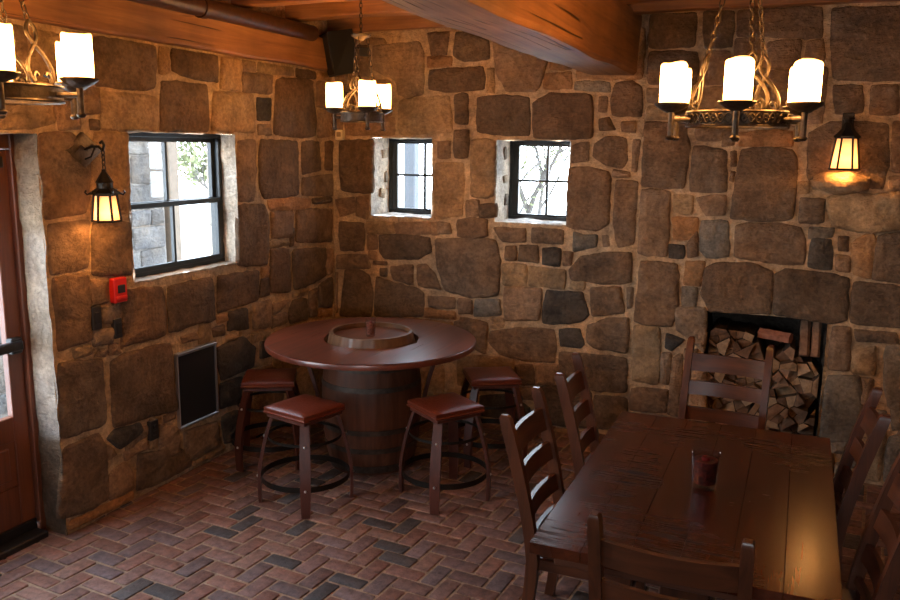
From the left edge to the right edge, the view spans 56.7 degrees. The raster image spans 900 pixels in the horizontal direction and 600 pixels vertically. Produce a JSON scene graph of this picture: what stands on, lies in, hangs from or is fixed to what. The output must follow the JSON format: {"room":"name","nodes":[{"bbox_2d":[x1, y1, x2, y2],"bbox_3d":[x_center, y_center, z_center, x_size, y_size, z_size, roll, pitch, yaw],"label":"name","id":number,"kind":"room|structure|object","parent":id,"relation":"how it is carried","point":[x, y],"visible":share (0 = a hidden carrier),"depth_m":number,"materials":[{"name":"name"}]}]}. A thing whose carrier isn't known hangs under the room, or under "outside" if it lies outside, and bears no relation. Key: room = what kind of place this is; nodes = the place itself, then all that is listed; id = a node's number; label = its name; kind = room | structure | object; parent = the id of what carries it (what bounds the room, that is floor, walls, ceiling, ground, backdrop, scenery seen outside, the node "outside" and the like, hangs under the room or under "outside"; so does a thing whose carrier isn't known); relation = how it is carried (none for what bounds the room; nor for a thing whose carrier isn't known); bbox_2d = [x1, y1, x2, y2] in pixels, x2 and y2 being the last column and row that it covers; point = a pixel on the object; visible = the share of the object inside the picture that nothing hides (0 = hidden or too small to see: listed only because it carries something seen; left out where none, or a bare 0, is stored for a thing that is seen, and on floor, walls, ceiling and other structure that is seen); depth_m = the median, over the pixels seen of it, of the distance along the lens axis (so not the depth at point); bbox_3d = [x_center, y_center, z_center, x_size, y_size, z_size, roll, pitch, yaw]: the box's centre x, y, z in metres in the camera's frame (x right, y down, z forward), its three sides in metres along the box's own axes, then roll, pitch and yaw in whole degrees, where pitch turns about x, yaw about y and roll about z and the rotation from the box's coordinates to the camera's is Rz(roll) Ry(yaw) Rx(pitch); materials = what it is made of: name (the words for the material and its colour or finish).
{"room":"bar","nodes":[
{"label":"bar","id":0,"kind":"room"},
{"bbox_2d":[0,142,166,418],"bbox_3d":[-4.067,-0.974,8.021,0.744,4.011,3.000,5,11,22],"label":"wall","id":1,"kind":"structure","parent":0,"point":[145,158],"depth_m":8.99,"materials":[{"name":"grey stone"}]},
{"bbox_2d":[0,0,334,534],"bbox_3d":[-2.839,-0.003,3.359,0.294,3.620,8.896,5,11,22],"label":"wall","id":2,"kind":"structure","parent":0,"point":[97,393],"depth_m":5.32,"materials":[{"name":"brown stone"}]},
{"bbox_2d":[0,134,47,559],"bbox_3d":[-2.775,0.396,3.800,0.200,2.303,2.065,5,11,22],"label":"door","id":3,"kind":"structure","parent":2,"relation":"in","point":[22,515],"depth_m":4.66,"materials":[{"name":"brown wood"}]},
{"bbox_2d":[65,132,125,222],"bbox_3d":[-1.966,-0.690,4.689,0.260,0.500,0.270,5,11,22],"label":"wall lantern","id":4,"kind":"object","parent":2,"relation":"attached to","point":[105,199],"visible":1,"depth_m":4.66,"materials":[{"name":"metal"}]},
{"bbox_2d":[91,305,101,330],"bbox_3d":[-2.082,0.104,4.898,0.038,0.140,0.070,5,11,22],"label":"light switch","id":5,"kind":"object","parent":2,"relation":"attached to","point":[96,318],"visible":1,"depth_m":4.88,"materials":[{"name":"black plastic"}]},
{"bbox_2d":[111,318,122,338],"bbox_3d":[-2.021,0.172,5.060,0.038,0.120,0.060,5,11,22],"label":"light switch","id":6,"kind":"object","parent":2,"relation":"attached to","point":[117,323],"visible":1,"depth_m":5.04,"materials":[{"name":"black plastic"}]},
{"bbox_2d":[109,276,127,303],"bbox_3d":[-1.995,-0.060,5.024,0.056,0.150,0.105,5,11,22],"label":"fire alarm","id":7,"kind":"object","parent":2,"relation":"attached to","point":[118,285],"visible":1,"depth_m":5.00,"materials":[{"name":"red plastic"}]},
{"bbox_2d":[147,419,158,440],"bbox_3d":[-1.931,0.844,5.423,0.037,0.130,0.075,5,11,22],"label":"wall outlet","id":8,"kind":"object","parent":2,"relation":"attached to","point":[153,428],"visible":1,"depth_m":5.40,"materials":[{"name":"black plastic"}]},
{"bbox_2d":[0,0,326,70],"bbox_3d":[-2.711,-1.344,3.057,0.171,0.266,8.879,5,11,22],"label":"ceiling beam","id":9,"kind":"structure","parent":2,"relation":"attached to","point":[124,18],"depth_m":5.15,"materials":[{"name":"brown wood"}]},
{"bbox_2d":[128,132,224,276],"bbox_3d":[-1.907,-0.660,5.634,0.092,0.930,1.060,5,11,22],"label":"window","id":10,"kind":"structure","parent":2,"relation":"in","point":[213,141],"depth_m":5.81,"materials":[{"name":"black metal"}]},
{"bbox_2d":[174,341,218,428],"bbox_3d":[-1.758,0.586,5.793,0.044,0.524,0.405,5,11,22],"label":"wall panel","id":11,"kind":"object","parent":2,"relation":"attached to","point":[196,381],"visible":1,"depth_m":5.78,"materials":[{"name":"grey"}]},
{"bbox_2d":[127,0,318,40],"bbox_3d":[-2.729,-1.439,2.771,0.180,0.173,8.370,5,11,22],"label":"pipe","id":12,"kind":"object","parent":2,"relation":"attached to","point":[203,9],"visible":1,"depth_m":5.64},
{"bbox_2d":[231,0,365,6],"bbox_3d":[1.720,-1.893,4.537,6.995,0.230,0.163,5,11,22],"label":"trim","id":13,"kind":"structure","parent":2,"relation":"attached to","point":[242,3],"depth_m":5.74,"materials":[{"name":"brown wood"}]},
{"bbox_2d":[285,0,673,20],"bbox_3d":[1.976,-2.001,5.140,6.988,0.226,0.164,5,11,22],"label":"trim","id":14,"kind":"structure","parent":2,"relation":"attached to","point":[349,9],"depth_m":6.24,"materials":[{"name":"brown wood"}]},
{"bbox_2d":[324,0,392,130],"bbox_3d":[-0.615,-1.573,5.580,0.452,0.859,0.468,5,11,22],"label":"chandelier","id":15,"kind":"object","parent":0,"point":[374,97],"visible":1,"depth_m":5.56,"materials":[{"name":"metal"}]},
{"bbox_2d":[0,416,899,599],"bbox_3d":[0.445,1.826,2.546,7.420,0.013,9.570,5,11,22],"label":"floor","id":16,"kind":"structure","parent":0,"point":[205,533],"depth_m":4.82,"materials":[{"name":"brick"}]},
{"bbox_2d":[231,368,299,471],"bbox_3d":[-1.288,0.841,5.996,0.560,0.643,0.560,-1,11,-7],"label":"bar stool","id":17,"kind":"object","parent":16,"relation":"on","point":[281,380],"visible":0.75,"depth_m":5.81,"materials":[{"name":"brown wood"}]},
{"bbox_2d":[240,368,296,388],"bbox_3d":[-1.285,0.553,5.943,0.368,0.058,0.368,-1,11,-7],"label":"seat cushion","id":18,"kind":"object","parent":17,"relation":"on","point":[281,378],"depth_m":5.82,"materials":[{"name":"red leather"}]},
{"bbox_2d":[256,394,353,518],"bbox_3d":[-0.924,0.968,5.328,0.560,0.643,0.560,8,13,35],"label":"bar stool","id":19,"kind":"object","parent":16,"relation":"on","point":[304,410],"visible":1,"depth_m":5.18,"materials":[{"name":"brown wood"}]},
{"bbox_2d":[263,394,345,423],"bbox_3d":[-0.921,0.680,5.275,0.368,0.058,0.368,8,13,35],"label":"seat cushion","id":20,"kind":"object","parent":19,"relation":"on","point":[304,408],"depth_m":5.20,"materials":[{"name":"red leather"}]},
{"bbox_2d":[264,317,475,475],"bbox_3d":[-0.561,0.689,5.977,1.485,0.966,1.485,-4,11,-24],"label":"table","id":21,"kind":"object","parent":16,"relation":"on","point":[375,376],"visible":0.91,"depth_m":5.69,"materials":[{"name":"brown wood"}]},
{"bbox_2d":[399,392,491,514],"bbox_3d":[-0.033,0.964,5.408,0.560,0.643,0.560,-6,12,-33],"label":"bar stool","id":22,"kind":"object","parent":16,"relation":"on","point":[451,407],"visible":1,"depth_m":5.29,"materials":[{"name":"brown wood"}]},
{"bbox_2d":[407,392,484,420],"bbox_3d":[-0.030,0.676,5.355,0.368,0.058,0.368,-6,12,-33],"label":"seat cushion","id":23,"kind":"object","parent":22,"relation":"on","point":[451,406],"depth_m":5.28,"materials":[{"name":"red leather"}]},
{"bbox_2d":[458,366,527,467],"bbox_3d":[0.299,0.837,6.120,0.560,0.643,0.560,-1,11,-9],"label":"bar stool","id":24,"kind":"object","parent":16,"relation":"on","point":[498,378],"visible":0.56,"depth_m":5.94,"materials":[{"name":"brown wood"}]},
{"bbox_2d":[463,366,521,386],"bbox_3d":[0.303,0.549,6.067,0.368,0.058,0.368,-1,11,-9],"label":"seat cushion","id":25,"kind":"object","parent":24,"relation":"on","point":[500,376],"depth_m":5.95,"materials":[{"name":"red leather"}]},
{"bbox_2d":[499,386,645,599],"bbox_3d":[0.594,1.026,3.899,0.615,1.083,0.516,5,11,22],"label":"dining chair","id":26,"kind":"object","parent":16,"relation":"on","point":[516,437],"visible":0.48,"depth_m":3.85,"materials":[{"name":"brown wood"}]},
{"bbox_2d":[555,352,599,476],"bbox_3d":[0.918,0.898,4.614,0.615,1.083,0.516,4,11,18],"label":"dining chair","id":27,"kind":"object","parent":16,"relation":"on","point":[577,382],"visible":0.37,"depth_m":4.68,"materials":[{"name":"brown wood"}]},
{"bbox_2d":[587,511,755,599],"bbox_3d":[0.794,1.198,2.981,0.516,1.083,0.615,5,11,22],"label":"dining chair","id":28,"kind":"object","parent":16,"relation":"on","point":[603,552],"visible":1,"depth_m":2.68,"materials":[{"name":"brown wood"}]},
{"bbox_2d":[529,411,842,599],"bbox_3d":[1.150,1.198,3.868,1.096,0.749,1.780,5,11,22],"label":"dining table","id":29,"kind":"object","parent":16,"relation":"on","point":[773,489],"visible":0.77,"depth_m":3.55,"materials":[{"name":"brown wood"}]},
{"bbox_2d":[692,449,720,485],"bbox_3d":[1.141,0.757,3.726,0.126,0.166,0.126,5,11,22],"label":"candle","id":30,"kind":"object","parent":29,"relation":"on","point":[705,470],"visible":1,"depth_m":3.69,"materials":[{"name":"red wax"}]},
{"bbox_2d":[678,336,773,429],"bbox_3d":[1.602,0.830,5.027,0.516,1.083,0.615,6,12,27],"label":"dining chair","id":31,"kind":"object","parent":16,"relation":"on","point":[758,369],"visible":0.31,"depth_m":5.18,"materials":[{"name":"brown wood"}]},
{"bbox_2d":[833,387,890,571],"bbox_3d":[1.790,0.988,4.184,0.615,1.083,0.516,5,11,22],"label":"dining chair","id":32,"kind":"object","parent":16,"relation":"on","point":[875,426],"visible":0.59,"depth_m":3.91,"materials":[{"name":"brown wood"}]},
{"bbox_2d":[842,452,899,599],"bbox_3d":[1.485,1.144,3.320,0.615,1.083,0.516,5,11,20],"label":"dining chair","id":33,"kind":"object","parent":16,"relation":"on","point":[885,579],"visible":0.7,"depth_m":3.36,"materials":[{"name":"brown wood"}]},
{"bbox_2d":[332,14,649,433],"bbox_3d":[0.304,-0.635,7.000,2.750,3.620,0.481,5,11,22],"label":"wall","id":34,"kind":"structure","parent":0,"point":[531,296],"depth_m":6.73,"materials":[{"name":"brown stone"}]},
{"bbox_2d":[320,29,368,76],"bbox_3d":[-0.856,-2.024,6.837,0.383,0.380,0.280,-4,11,-22],"label":"loudspeaker","id":35,"kind":"object","parent":34,"relation":"attached to","point":[339,45],"visible":0.8,"depth_m":6.75,"materials":[{"name":"black plastic"}]},
{"bbox_2d":[322,34,334,75],"bbox_3d":[-0.999,-1.991,6.784,0.074,0.305,0.270,-4,11,-22],"label":"grille","id":36,"kind":"object","parent":35,"relation":"attached to","point":[328,39],"depth_m":6.70,"materials":[{"name":"black"}]},
{"bbox_2d":[389,138,431,213],"bbox_3d":[-0.270,-1.089,7.340,0.578,0.663,0.084,5,11,22],"label":"window","id":37,"kind":"structure","parent":34,"relation":"in","point":[394,174],"depth_m":7.38,"materials":[{"name":"black metal"}]},
{"bbox_2d":[327,2,631,32],"bbox_3d":[0.182,-2.216,6.526,2.595,0.146,0.107,5,11,22],"label":"trim","id":38,"kind":"structure","parent":34,"relation":"attached to","point":[395,22],"depth_m":6.79,"materials":[{"name":"brown wood"}]},
{"bbox_2d":[372,0,641,76],"bbox_3d":[-0.499,-1.157,2.153,0.388,0.445,8.904,5,11,22],"label":"beam","id":39,"kind":"structure","parent":34,"relation":"attached to","point":[593,38],"depth_m":4.29,"materials":[{"name":"brown wood"}]},
{"bbox_2d":[508,140,569,220],"bbox_3d":[0.786,-0.988,6.905,0.611,0.658,0.084,5,11,22],"label":"window","id":40,"kind":"structure","parent":34,"relation":"in","point":[515,146],"depth_m":6.94,"materials":[{"name":"black metal"}]},
{"bbox_2d":[628,1,899,485],"bbox_3d":[3.421,-0.311,5.444,4.312,3.620,0.684,5,11,22],"label":"wall","id":41,"kind":"structure","parent":0,"point":[757,229],"depth_m":5.68,"materials":[{"name":"brown stone"}]},
{"bbox_2d":[632,0,899,14],"bbox_3d":[3.308,-1.900,4.981,4.398,0.158,0.129,5,11,22],"label":"trim","id":42,"kind":"structure","parent":41,"relation":"attached to","point":[647,7],"depth_m":5.58,"materials":[{"name":"brown wood"}]},
{"bbox_2d":[828,113,860,170],"bbox_3d":[2.559,-1.023,5.379,0.190,0.366,0.196,5,11,22],"label":"wall lantern","id":43,"kind":"object","parent":41,"relation":"attached to","point":[845,155],"visible":1,"depth_m":5.33,"materials":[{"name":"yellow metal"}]},
{"bbox_3d":[1.979,1.059,6.390,0.063,0.080,0.415,5,11,22],"label":"log","id":44,"kind":"object","parent":41,"relation":"in","visible":0},
{"bbox_3d":[1.974,1.003,6.357,0.070,0.082,0.461,5,11,22],"label":"log","id":45,"kind":"object","parent":44,"relation":"on","visible":0},
{"bbox_3d":[1.980,0.933,6.356,0.069,0.062,0.436,5,11,22],"label":"log","id":46,"kind":"object","parent":45,"relation":"on","visible":0},
{"bbox_3d":[1.998,0.836,6.336,0.101,0.147,0.426,5,11,22],"label":"log","id":47,"kind":"object","parent":46,"relation":"on","visible":0},
{"bbox_2d":[712,398,722,408],"bbox_3d":[2.043,0.737,6.306,0.072,0.089,0.413,5,11,22],"label":"log","id":48,"kind":"object","parent":47,"relation":"on","point":[717,403],"visible":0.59,"depth_m":6.13,"materials":[{"name":"brown wood"}]},
{"bbox_3d":[2.023,0.636,6.293,0.089,0.141,0.420,5,11,22],"label":"log","id":49,"kind":"object","parent":48,"relation":"on","visible":0},
{"bbox_2d":[714,372,724,382],"bbox_3d":[2.046,0.517,6.253,0.088,0.133,0.434,5,11,22],"label":"log","id":50,"kind":"object","parent":49,"relation":"on","point":[719,377],"visible":0.34,"depth_m":6.07,"materials":[{"name":"brown wood"}]},
{"bbox_3d":[2.022,0.424,6.244,0.095,0.127,0.440,5,11,22],"label":"log","id":51,"kind":"object","parent":50,"relation":"on","visible":0},
{"bbox_2d":[716,335,731,355],"bbox_3d":[2.052,0.305,6.208,0.094,0.140,0.443,5,11,22],"label":"log","id":52,"kind":"object","parent":51,"relation":"on","point":[722,346],"visible":0.72,"depth_m":6.02,"materials":[{"name":"brown wood"}]},
{"bbox_3d":[2.355,1.098,6.246,0.106,0.066,0.396,5,11,22],"label":"log","id":53,"kind":"object","parent":41,"relation":"in","visible":0},
{"bbox_3d":[2.366,1.057,6.252,0.093,0.074,0.364,5,11,22],"label":"log","id":54,"kind":"object","parent":53,"relation":"on","visible":0},
{"bbox_3d":[2.320,1.013,6.260,0.064,0.050,0.370,5,11,22],"label":"log","id":55,"kind":"object","parent":54,"relation":"on","visible":0},
{"bbox_3d":[2.295,0.969,6.238,0.106,0.082,0.415,5,11,22],"label":"log","id":56,"kind":"object","parent":55,"relation":"on","visible":0},
{"bbox_3d":[2.266,0.867,6.245,0.118,0.116,0.392,5,11,22],"label":"log","id":57,"kind":"object","parent":56,"relation":"on","visible":0},
{"bbox_2d":[748,403,759,414],"bbox_3d":[2.281,0.761,6.217,0.089,0.117,0.398,5,11,22],"label":"log","id":58,"kind":"object","parent":57,"relation":"on","point":[754,407],"visible":0.31,"depth_m":6.05,"materials":[{"name":"brown wood"}]},
{"bbox_2d":[746,380,760,388],"bbox_3d":[2.254,0.630,6.173,0.101,0.115,0.455,5,11,22],"label":"log","id":59,"kind":"object","parent":58,"relation":"on","point":[752,384],"visible":0.23,"depth_m":6.00,"materials":[{"name":"brown wood"}]},
{"bbox_2d":[745,377,754,383],"bbox_3d":[2.239,0.523,6.213,0.079,0.120,0.360,5,11,22],"label":"log","id":60,"kind":"object","parent":59,"relation":"on","point":[748,379],"visible":0.25,"depth_m":6.05,"materials":[{"name":"brown wood"}]},
{"bbox_3d":[2.253,0.444,6.189,0.084,0.094,0.366,5,11,22],"label":"log","id":61,"kind":"object","parent":60,"relation":"on","visible":0},
{"bbox_2d":[734,333,756,358],"bbox_3d":[2.190,0.336,6.171,0.128,0.111,0.413,5,11,22],"label":"log","id":62,"kind":"object","parent":61,"relation":"on","point":[744,352],"visible":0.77,"depth_m":5.99,"materials":[{"name":"brown wood"}]},
{"bbox_2d":[737,329,755,347],"bbox_3d":[2.197,0.288,6.168,0.112,0.072,0.398,5,11,22],"label":"log","id":63,"kind":"object","parent":62,"relation":"on","point":[742,342],"visible":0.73,"depth_m":6.01,"materials":[{"name":"brown wood"}]},
{"bbox_2d":[743,322,756,341],"bbox_3d":[2.217,0.236,6.158,0.080,0.072,0.384,5,11,22],"label":"log","id":64,"kind":"object","parent":63,"relation":"on","point":[749,334],"visible":1,"depth_m":6.03,"materials":[{"name":"brown wood"}]},
{"bbox_2d":[750,336,763,354],"bbox_3d":[2.268,0.321,6.151,0.077,0.096,0.384,5,11,22],"label":"log","id":65,"kind":"object","parent":62,"relation":"on","point":[757,348],"visible":0.77,"depth_m":5.99,"materials":[{"name":"brown wood"}]},
{"bbox_3d":[2.420,1.096,6.179,0.067,0.095,0.467,5,11,22],"label":"log","id":66,"kind":"object","parent":41,"relation":"on","visible":0},
{"bbox_3d":[2.439,0.992,6.178,0.100,0.120,0.421,5,11,22],"label":"log","id":67,"kind":"object","parent":66,"relation":"on","visible":0},
{"bbox_2d":[781,427,792,432],"bbox_3d":[2.497,0.912,6.169,0.085,0.072,0.365,5,11,22],"label":"log","id":68,"kind":"object","parent":67,"relation":"on","point":[786,430],"visible":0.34,"depth_m":6.01,"materials":[{"name":"brown wood"}]},
{"bbox_2d":[779,409,795,430],"bbox_3d":[2.482,0.851,6.130,0.111,0.126,0.428,5,11,22],"label":"log","id":69,"kind":"object","parent":68,"relation":"on","point":[788,421],"visible":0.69,"depth_m":5.94,"materials":[{"name":"brown wood"}]},
{"bbox_2d":[766,419,778,428],"bbox_3d":[2.377,0.856,6.174,0.127,0.068,0.432,5,11,22],"label":"log","id":70,"kind":"object","parent":69,"relation":"on","point":[769,423],"visible":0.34,"depth_m":5.98,"materials":[{"name":"brown wood"}]},
{"bbox_2d":[767,403,785,419],"bbox_3d":[2.407,0.767,6.138,0.120,0.128,0.444,5,11,22],"label":"log","id":71,"kind":"object","parent":70,"relation":"on","point":[773,410],"visible":0.56,"depth_m":5.95,"materials":[{"name":"brown wood"}]},
{"bbox_2d":[780,407,788,418],"bbox_3d":[2.455,0.769,6.113,0.055,0.075,0.454,5,11,22],"label":"log","id":72,"kind":"object","parent":69,"relation":"on","point":[784,413],"visible":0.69,"depth_m":5.91,"materials":[{"name":"brown wood"}]},
{"bbox_2d":[786,393,795,407],"bbox_3d":[2.496,0.688,6.102,0.070,0.097,0.415,5,11,22],"label":"log","id":73,"kind":"object","parent":72,"relation":"on","point":[790,398],"visible":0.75,"depth_m":5.92,"materials":[{"name":"brown wood"}]},
{"bbox_2d":[777,395,787,406],"bbox_3d":[2.446,0.694,6.122,0.079,0.072,0.420,5,11,22],"label":"log","id":74,"kind":"object","parent":73,"relation":"on","point":[781,399],"visible":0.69,"depth_m":5.94,"materials":[{"name":"brown wood"}]},
{"bbox_2d":[775,383,796,395],"bbox_3d":[2.470,0.618,6.123,0.145,0.108,0.373,5,11,22],"label":"log","id":75,"kind":"object","parent":74,"relation":"on","point":[790,389],"visible":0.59,"depth_m":5.97,"materials":[{"name":"brown wood"}]},
{"bbox_2d":[787,370,796,382],"bbox_3d":[2.498,0.510,6.073,0.062,0.092,0.408,5,11,22],"label":"log","id":76,"kind":"object","parent":75,"relation":"on","point":[792,375],"visible":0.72,"depth_m":5.90,"materials":[{"name":"brown wood"}]},
{"bbox_2d":[780,359,796,371],"bbox_3d":[2.462,0.435,6.050,0.113,0.070,0.454,5,11,22],"label":"log","id":77,"kind":"object","parent":76,"relation":"on","point":[790,365],"visible":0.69,"depth_m":5.86,"materials":[{"name":"brown wood"}]},
{"bbox_2d":[775,342,788,360],"bbox_3d":[2.443,0.372,6.097,0.105,0.074,0.362,5,11,22],"label":"log","id":78,"kind":"object","parent":77,"relation":"on","point":[780,355],"visible":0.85,"depth_m":5.95,"materials":[{"name":"brown wood"}]},
{"bbox_2d":[784,338,795,360],"bbox_3d":[2.470,0.348,6.062,0.075,0.095,0.396,5,11,22],"label":"log","id":79,"kind":"object","parent":77,"relation":"on","point":[789,348],"visible":0.91,"depth_m":5.90,"materials":[{"name":"brown wood"}]},
{"bbox_2d":[757,328,792,342],"bbox_3d":[2.330,0.252,5.971,0.227,0.081,0.088,10,14,42],"label":"log","id":80,"kind":"object","parent":79,"relation":"on","point":[763,333],"visible":1,"depth_m":5.94,"materials":[{"name":"brown wood"}]},
{"bbox_2d":[791,370,799,385],"bbox_3d":[2.521,0.545,6.072,0.064,0.064,0.404,5,11,22],"label":"log","id":81,"kind":"object","parent":75,"relation":"on","point":[796,380],"visible":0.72,"depth_m":5.90,"materials":[{"name":"brown wood"}]},
{"bbox_2d":[797,357,810,375],"bbox_3d":[2.559,0.463,6.029,0.089,0.095,0.424,5,11,22],"label":"log","id":82,"kind":"object","parent":81,"relation":"on","point":[803,367],"visible":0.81,"depth_m":5.86,"materials":[{"name":"brown wood"}]},
{"bbox_2d":[794,346,802,361],"bbox_3d":[2.538,0.390,6.064,0.064,0.044,0.353,5,11,22],"label":"log","id":83,"kind":"object","parent":82,"relation":"on","point":[797,358],"visible":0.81,"depth_m":5.95,"materials":[{"name":"brown wood"}]},
{"bbox_2d":[798,320,810,356],"bbox_3d":[2.516,0.273,5.910,0.077,0.254,0.152,5,11,22],"label":"log","id":84,"kind":"object","parent":83,"relation":"on","point":[805,326],"visible":1,"depth_m":5.89,"materials":[{"name":"brown wood"}]},
{"bbox_3d":[2.561,1.123,6.145,0.099,0.059,0.428,5,11,22],"label":"log","id":85,"kind":"object","parent":41,"relation":"in","visible":0},
{"bbox_3d":[2.585,1.089,6.150,0.126,0.067,0.390,5,11,22],"label":"log","id":86,"kind":"object","parent":85,"relation":"on","visible":0},
{"bbox_3d":[2.566,1.006,6.116,0.084,0.148,0.438,5,11,22],"label":"log","id":87,"kind":"object","parent":86,"relation":"on","visible":0},
{"bbox_2d":[797,425,813,433],"bbox_3d":[2.608,0.891,6.117,0.103,0.091,0.366,5,11,22],"label":"log","id":88,"kind":"object","parent":87,"relation":"on","point":[808,430],"visible":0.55,"depth_m":5.95,"materials":[{"name":"brown wood"}]},
{"bbox_2d":[797,422,808,431],"bbox_3d":[2.581,0.873,6.086,0.072,0.071,0.438,5,11,22],"label":"log","id":89,"kind":"object","parent":88,"relation":"on","point":[803,425],"visible":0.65,"depth_m":5.90,"materials":[{"name":"brown wood"}]},
{"bbox_2d":[793,414,803,423],"bbox_3d":[2.553,0.813,6.099,0.075,0.072,0.417,5,11,22],"label":"log","id":90,"kind":"object","parent":89,"relation":"on","point":[797,418],"visible":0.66,"depth_m":5.92,"materials":[{"name":"brown wood"}]},
{"bbox_2d":[791,406,807,419],"bbox_3d":[2.545,0.769,6.070,0.111,0.088,0.461,5,11,22],"label":"log","id":91,"kind":"object","parent":90,"relation":"on","point":[802,411],"visible":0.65,"depth_m":5.87,"materials":[{"name":"brown wood"}]},
{"bbox_2d":[801,396,815,407],"bbox_3d":[2.601,0.688,6.071,0.116,0.102,0.389,5,11,22],"label":"log","id":92,"kind":"object","parent":91,"relation":"on","point":[809,401],"visible":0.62,"depth_m":5.90,"materials":[{"name":"brown wood"}]},
{"bbox_2d":[799,392,813,399],"bbox_3d":[2.597,0.646,6.069,0.102,0.072,0.384,5,11,22],"label":"log","id":93,"kind":"object","parent":92,"relation":"on","point":[805,396],"visible":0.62,"depth_m":5.90,"materials":[{"name":"brown wood"}]},
{"bbox_2d":[799,376,812,392],"bbox_3d":[2.572,0.572,6.037,0.091,0.099,0.437,5,11,22],"label":"log","id":94,"kind":"object","parent":93,"relation":"on","point":[806,382],"visible":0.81,"depth_m":5.85,"materials":[{"name":"brown wood"}]},
{"bbox_2d":[811,370,818,397],"bbox_3d":[2.629,0.575,6.010,0.038,0.152,0.442,5,11,22],"label":"log","id":95,"kind":"object","parent":92,"relation":"on","point":[814,389],"visible":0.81,"depth_m":5.82,"materials":[{"name":"brown wood"}]},
{"bbox_2d":[807,353,818,375],"bbox_3d":[2.626,0.460,6.033,0.079,0.096,0.365,5,11,22],"label":"log","id":96,"kind":"object","parent":95,"relation":"on","point":[813,363],"visible":0.92,"depth_m":5.91,"materials":[{"name":"brown wood"}]},
{"bbox_2d":[810,321,821,357],"bbox_3d":[2.584,0.277,5.881,0.062,0.255,0.146,5,11,22],"label":"log","id":97,"kind":"object","parent":96,"relation":"on","point":[816,329],"visible":0.95,"depth_m":5.86,"materials":[{"name":"brown wood"}]},
{"bbox_3d":[0.521,-1.514,1.713,6.990,0.030,9.005,5,11,22],"label":"ceiling","id":98,"kind":"structure","parent":0,"visible":0},
{"bbox_3d":[1.202,-1.677,3.329,6.991,0.230,0.163,5,11,22],"label":"trim","id":99,"kind":"structure","parent":98,"relation":"attached to","visible":0},
{"bbox_2d":[654,0,824,141],"bbox_3d":[1.202,-1.121,3.419,0.665,0.921,0.723,5,11,22],"label":"chandelier","id":100,"kind":"object","parent":99,"relation":"hanging from","point":[805,77],"visible":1,"depth_m":3.31,"materials":[{"name":"metal"}]},
{"bbox_3d":[0.684,-1.462,2.125,6.987,0.227,0.161,5,11,22],"label":"trim","id":101,"kind":"structure","parent":98,"relation":"attached to","visible":0},
{"bbox_2d":[0,0,98,119],"bbox_3d":[-1.737,-1.138,3.160,0.774,0.869,0.689,1,10,2],"label":"chandelier","id":102,"kind":"object","parent":101,"relation":"hanging from","point":[74,53],"visible":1,"depth_m":3.14,"materials":[{"name":"metal"}]},
{"bbox_3d":[1.990,0.490,6.279,0.046,0.059,0.423,5,11,22],"label":"log","id":103,"kind":"object","parent":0,"visible":0},
{"bbox_3d":[1.985,0.419,6.280,0.054,0.082,0.402,5,11,22],"label":"log","id":104,"kind":"object","parent":103,"relation":"on","visible":0},
{"bbox_2d":[708,343,717,351],"bbox_3d":[1.997,0.314,6.260,0.073,0.089,0.394,5,11,22],"label":"log","id":105,"kind":"object","parent":104,"relation":"on","point":[712,348],"visible":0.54,"depth_m":6.09,"materials":[{"name":"brown wood"}]},
{"bbox_2d":[709,338,716,346],"bbox_3d":[1.986,0.275,6.231,0.057,0.064,0.443,5,11,22],"label":"log","id":106,"kind":"object","parent":105,"relation":"on","point":[712,342],"visible":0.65,"depth_m":6.04,"materials":[{"name":"brown wood"}]},
{"bbox_2d":[709,335,719,342],"bbox_3d":[1.997,0.250,6.229,0.071,0.062,0.431,5,11,22],"label":"log","id":107,"kind":"object","parent":106,"relation":"on","point":[715,338],"visible":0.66,"depth_m":6.04,"materials":[{"name":"brown wood"}]},
{"bbox_2d":[710,317,731,335],"bbox_3d":[2.020,0.202,6.205,0.121,0.071,0.440,5,11,22],"label":"log","id":108,"kind":"object","parent":107,"relation":"on","point":[721,326],"visible":1,"depth_m":6.09,"materials":[{"name":"brown wood"}]},
{"label":"outside","id":109,"kind":"structure","parent":0,"visible":0},
{"bbox_2d":[179,192,565,272],"bbox_3d":[-2.691,1.240,6.890,50.000,0.001,60.000,5,11,22],"label":"ground","id":110,"kind":"structure","parent":109,"point":[195,233],"depth_m":27.06,"materials":[{"name":"white"}]},
{"bbox_2d":[161,142,181,274],"bbox_3d":[-3.170,-1.165,9.421,0.160,3.800,0.160,5,11,22],"label":"porch post","id":111,"kind":"object","parent":110,"relation":"on","point":[172,158],"visible":0.08,"depth_m":9.38,"materials":[{"name":"beige wood"}]},
{"bbox_2d":[177,134,232,189],"bbox_3d":[-5.191,-2.540,18.191,2.826,3.297,2.028,3,11,12],"label":"tree","id":112,"kind":"object","parent":110,"relation":"on","point":[185,159],"visible":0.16,"depth_m":17.65,"materials":[{"name":"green plant"}]},
{"bbox_2d":[404,144,418,216],"bbox_3d":[-0.461,-1.024,9.939,0.220,3.400,0.220,5,11,22],"label":"porch post","id":113,"kind":"object","parent":110,"relation":"on","point":[411,151],"visible":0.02,"depth_m":9.80,"materials":[{"name":"grey paint"}]},
{"bbox_2d":[519,146,569,213],"bbox_3d":[1.122,-1.565,11.229,3.126,4.059,2.030,8,12,33],"label":"tree","id":114,"kind":"object","parent":110,"relation":"on","point":[528,208],"visible":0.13,"depth_m":11.31,"materials":[{"name":"grey plant"}]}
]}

